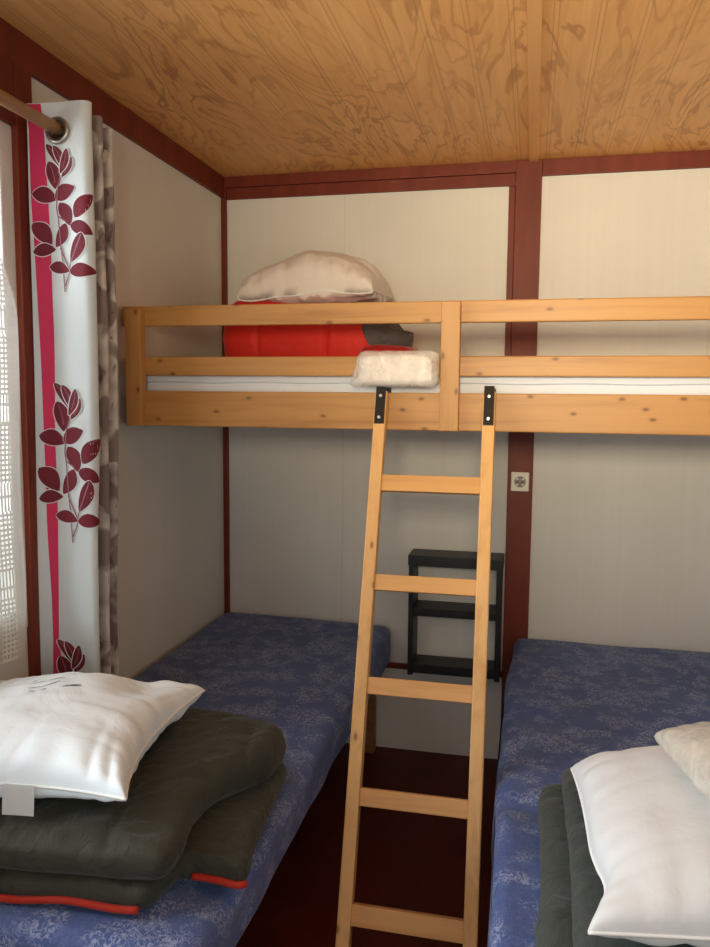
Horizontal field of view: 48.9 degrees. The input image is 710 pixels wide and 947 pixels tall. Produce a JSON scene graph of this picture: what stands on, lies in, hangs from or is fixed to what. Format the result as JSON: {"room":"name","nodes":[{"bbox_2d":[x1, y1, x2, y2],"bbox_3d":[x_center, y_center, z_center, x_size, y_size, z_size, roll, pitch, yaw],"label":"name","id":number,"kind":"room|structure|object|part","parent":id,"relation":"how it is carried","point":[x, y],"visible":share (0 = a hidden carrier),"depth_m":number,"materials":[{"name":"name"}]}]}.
{"room":"bunk bedroom","nodes":[
{"label":"bunk bedroom","id":0,"kind":"room"},
{"bbox_2d":[0,77,223,679],"bbox_3d":[-1.015,0.144,1.393,0.080,2.320,3.900,2,6,13],"label":"wall","id":1,"kind":"structure","parent":0,"point":[170,560],"depth_m":2.72,"materials":[{"name":"beige paint"}]},
{"bbox_2d":[0,53,15,124],"bbox_3d":[-1.062,-0.810,0.827,0.019,0.145,2.161,2,6,13],"label":"trim","id":2,"kind":"structure","parent":1,"relation":"attached to","point":[7,116],"depth_m":1.85,"materials":[{"name":"brown wood"}]},
{"bbox_2d":[0,121,27,638],"bbox_3d":[-1.021,-0.155,1.270,0.064,1.240,1.415,2,6,13],"label":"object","id":3,"kind":"structure","parent":1,"relation":"in","point":[7,230],"depth_m":1.91,"materials":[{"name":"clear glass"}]},
{"bbox_2d":[0,258,25,664],"bbox_3d":[-0.884,-0.132,1.602,0.032,1.230,0.615,2,6,13],"label":"lace curtain","id":4,"kind":"object","parent":3,"relation":"hanging from","point":[14,423],"visible":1,"depth_m":1.88,"materials":[{"name":"white fabric"}]},
{"bbox_2d":[10,62,40,676],"bbox_3d":[-0.825,0.125,2.012,0.021,2.237,0.064,2,6,13],"label":"trim","id":5,"kind":"structure","parent":1,"relation":"attached to","point":[22,85],"depth_m":1.95,"materials":[{"name":"brown wood"}]},
{"bbox_2d":[0,89,64,137],"bbox_3d":[-0.917,-0.773,1.247,0.119,0.056,1.733,2,6,13],"label":"curtain rod","id":6,"kind":"object","parent":1,"relation":"attached to","point":[8,101],"visible":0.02,"depth_m":1.78,"materials":[{"name":"brown wood"}]},
{"bbox_2d":[27,100,119,675],"bbox_3d":[-0.705,-0.127,2.087,0.173,1.577,0.264,2,6,13],"label":"curtain","id":7,"kind":"object","parent":6,"relation":"hanging from","point":[72,206],"visible":0.91,"depth_m":1.99,"materials":[{"name":"fabric"}]},
{"bbox_2d":[0,17,224,197],"bbox_3d":[-0.958,-0.969,1.276,0.017,0.082,3.888,2,6,13],"label":"trim","id":8,"kind":"structure","parent":1,"relation":"attached to","point":[47,69],"depth_m":2.25,"materials":[{"name":"brown wood"}]},
{"bbox_2d":[0,0,709,176],"bbox_3d":[0.224,-0.998,1.001,2.600,0.050,4.060,2,6,13],"label":"ceiling","id":9,"kind":"structure","parent":0,"point":[245,87],"depth_m":2.12,"materials":[{"name":"brown wood"}]},
{"bbox_2d":[527,0,542,161],"bbox_3d":[0.233,-0.968,1.002,0.035,0.008,3.861,2,6,13],"label":"trim","id":10,"kind":"structure","parent":9,"relation":"attached to","point":[534,7],"depth_m":2.07,"materials":[{"name":"brown wood"}]},
{"bbox_2d":[235,743,497,946],"bbox_3d":[0.204,1.366,1.237,2.600,0.060,4.060,2,6,13],"label":"floor","id":11,"kind":"structure","parent":0,"point":[411,861],"depth_m":2.45,"materials":[{"name":"brown wood"}]},
{"bbox_2d":[365,694,375,752],"bbox_3d":[-0.430,1.036,2.348,0.638,0.364,1.902,2,6,13],"label":"bed base","id":12,"kind":"object","parent":11,"relation":"on","point":[370,740],"visible":0.13,"depth_m":3.17,"materials":[{"name":"brown wood"}]},
{"bbox_2d":[0,612,389,946],"bbox_3d":[-0.408,0.768,2.302,0.733,0.176,1.943,2,6,13],"label":"mattress","id":13,"kind":"object","parent":12,"relation":"on","point":[296,675],"visible":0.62,"depth_m":2.23,"materials":[{"name":"blue fabric"}]},
{"bbox_2d":[0,707,286,914],"bbox_3d":[-0.545,0.666,1.656,0.772,0.164,0.632,2,6,13],"label":"duvet","id":14,"kind":"object","parent":13,"relation":"on","point":[198,805],"visible":0.63,"depth_m":1.46,"materials":[{"name":"grey fabric"}]},
{"bbox_2d":[0,672,204,816],"bbox_3d":[-0.643,0.531,1.641,0.536,0.167,0.505,1,6,5],"label":"pillow","id":15,"kind":"object","parent":14,"relation":"on","point":[79,735],"visible":1,"depth_m":1.51,"materials":[{"name":"white fabric"}]},
{"bbox_2d":[335,385,495,946],"bbox_3d":[0.173,0.512,2.032,0.350,1.478,0.619,2,6,13],"label":"ladder","id":16,"kind":"object","parent":11,"relation":"on","point":[464,931],"visible":0.99,"depth_m":1.98,"materials":[{"name":"brown wood"}]},
{"bbox_3d":[0.999,1.083,2.004,1.120,0.364,1.952,2,6,13],"label":"bed base","id":17,"kind":"object","parent":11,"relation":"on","visible":0},
{"bbox_2d":[487,638,709,946],"bbox_3d":[0.973,0.928,1.977,1.229,0.383,1.998,2,6,13],"label":"mattress","id":18,"kind":"object","parent":17,"relation":"on","point":[565,703],"visible":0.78,"depth_m":2.27,"materials":[{"name":"blue fabric"}]},
{"bbox_2d":[534,768,695,946],"bbox_3d":[0.671,0.733,1.334,0.712,0.148,0.746,2,6,13],"label":"duvet","id":19,"kind":"object","parent":18,"relation":"on","point":[572,890],"visible":0.24,"depth_m":1.35,"materials":[{"name":"grey fabric"}]},
{"bbox_2d":[570,745,709,946],"bbox_3d":[0.700,0.584,1.294,0.641,0.163,0.598,2,6,13],"label":"pillow","id":20,"kind":"object","parent":19,"relation":"on","point":[647,825],"visible":0.95,"depth_m":1.18,"materials":[{"name":"white fabric"}]},
{"bbox_2d":[654,721,709,800],"bbox_3d":[0.678,0.472,1.223,0.302,0.089,0.324,1,6,0],"label":"pillow","id":21,"kind":"object","parent":20,"relation":"on","point":[687,745],"visible":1,"depth_m":1.27,"materials":[{"name":"beige fabric"}]},
{"bbox_2d":[227,168,709,758],"bbox_3d":[0.652,-0.008,3.051,2.600,2.320,0.080,2,6,13],"label":"wall","id":22,"kind":"structure","parent":0,"point":[620,553],"depth_m":3.01,"materials":[{"name":"white paint"}]},
{"bbox_2d":[221,188,229,613],"bbox_3d":[-0.539,-0.018,3.270,0.022,2.277,0.016,2,6,13],"label":"trim","id":23,"kind":"structure","parent":22,"relation":"attached to","point":[224,257],"depth_m":3.26,"materials":[{"name":"brown wood"}]},
{"bbox_2d":[224,161,515,187],"bbox_3d":[0.084,-1.154,3.017,1.246,0.042,0.018,2,6,13],"label":"trim","id":24,"kind":"structure","parent":22,"relation":"attached to","point":[503,167],"depth_m":3.01,"materials":[{"name":"brown wood"}]},
{"bbox_2d":[226,173,515,199],"bbox_3d":[0.040,-1.111,3.034,1.144,0.045,0.012,2,6,13],"label":"trim","id":25,"kind":"structure","parent":22,"relation":"attached to","point":[491,180],"depth_m":3.02,"materials":[{"name":"brown wood"}]},
{"bbox_2d":[122,296,709,435],"bbox_3d":[0.548,-0.334,2.541,2.432,0.365,0.842,2,6,13],"label":"bunk bed","id":26,"kind":"object","parent":22,"relation":"attached to","point":[449,409],"visible":1,"depth_m":2.20,"materials":[{"name":"brown wood"}]},
{"bbox_3d":[-0.674,-0.325,2.403,0.052,0.354,0.035,2,6,13],"label":"post","id":27,"kind":"part","parent":26,"relation":"part of","materials":[{"name":"brown wood"}]},
{"bbox_2d":[350,351,436,386],"bbox_3d":[0.113,-0.296,2.211,0.255,0.104,0.069,2,6,13],"label":"pillow","id":28,"kind":"object","parent":26,"relation":"on","point":[404,369],"visible":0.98,"depth_m":2.19,"materials":[{"name":"white fabric"}]},
{"bbox_3d":[0.467,-0.449,2.160,2.430,0.061,0.022,2,6,13],"label":"guard rail","id":29,"kind":"part","parent":26,"relation":"part of","materials":[{"name":"brown wood"}]},
{"bbox_3d":[0.468,-0.298,2.175,2.426,0.057,0.022,2,6,13],"label":"guard rail","id":30,"kind":"part","parent":26,"relation":"part of","materials":[{"name":"brown wood"}]},
{"bbox_2d":[146,376,709,394],"bbox_3d":[0.554,-0.253,2.582,2.400,0.151,0.767,2,6,13],"label":"mattress","id":31,"kind":"object","parent":26,"relation":"in","point":[506,385],"visible":0.17,"depth_m":2.24,"materials":[{"name":"white fabric"}]},
{"bbox_2d":[223,300,422,356],"bbox_3d":[-0.082,-0.474,2.776,0.699,0.247,0.506,2,6,13],"label":"duvet","id":32,"kind":"object","parent":31,"relation":"on","point":[345,339],"visible":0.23,"depth_m":2.56,"materials":[{"name":"red fabric"}]},
{"bbox_2d":[237,250,393,302],"bbox_3d":[-0.125,-0.677,2.764,0.469,0.203,0.404,2,6,13],"label":"pillow","id":33,"kind":"object","parent":32,"relation":"on","point":[309,276],"visible":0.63,"depth_m":2.59,"materials":[{"name":"white fabric"}]},
{"bbox_3d":[0.267,-0.299,2.192,0.053,0.360,0.035,2,6,13],"label":"post","id":34,"kind":"part","parent":26,"relation":"part of","materials":[{"name":"brown wood"}]},
{"bbox_2d":[386,662,501,677],"bbox_3d":[0.024,0.779,3.223,1.145,0.023,0.012,2,6,13],"label":"trim","id":35,"kind":"structure","parent":22,"relation":"attached to","point":[395,665],"depth_m":3.18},
{"bbox_2d":[407,549,503,681],"bbox_3d":[0.392,0.549,3.054,0.360,0.476,0.134,2,6,13],"label":"wall shelf","id":36,"kind":"object","parent":22,"relation":"attached to","point":[416,663],"visible":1,"depth_m":3.02,"materials":[{"name":"black wood"}]},
{"bbox_3d":[0.230,0.564,3.094,0.020,0.434,0.130,2,6,13],"label":"panel","id":37,"kind":"part","parent":36,"relation":"part of","materials":[{"name":"black wood"}]},
{"bbox_3d":[0.555,0.574,3.021,0.020,0.434,0.130,2,6,13],"label":"panel","id":38,"kind":"part","parent":36,"relation":"part of","materials":[{"name":"black wood"}]},
{"bbox_2d":[505,186,515,355],"bbox_3d":[0.583,-0.647,2.956,0.024,0.851,0.012,2,6,13],"label":"trim","id":39,"kind":"structure","parent":22,"relation":"attached to","point":[511,213],"depth_m":2.94,"materials":[{"name":"brown wood"}]},
{"bbox_2d":[511,472,528,491],"bbox_3d":[0.630,0.032,2.983,0.068,0.074,0.024,2,6,13],"label":"wall socket","id":40,"kind":"object","parent":22,"relation":"attached to","point":[519,480],"visible":1,"depth_m":2.98,"materials":[{"name":"beige plastic"}]},
{"bbox_2d":[500,159,542,728],"bbox_3d":[0.635,-0.003,3.003,0.095,2.320,0.022,2,6,13],"label":"trim","id":41,"kind":"structure","parent":22,"relation":"attached to","point":[528,194],"depth_m":2.98,"materials":[{"name":"brown wood"}]},
{"bbox_2d":[542,150,709,175],"bbox_3d":[1.266,-1.109,2.754,1.178,0.058,0.016,2,6,13],"label":"trim","id":42,"kind":"structure","parent":22,"relation":"attached to","point":[684,159],"depth_m":2.81,"materials":[{"name":"brown wood"}]}
]}

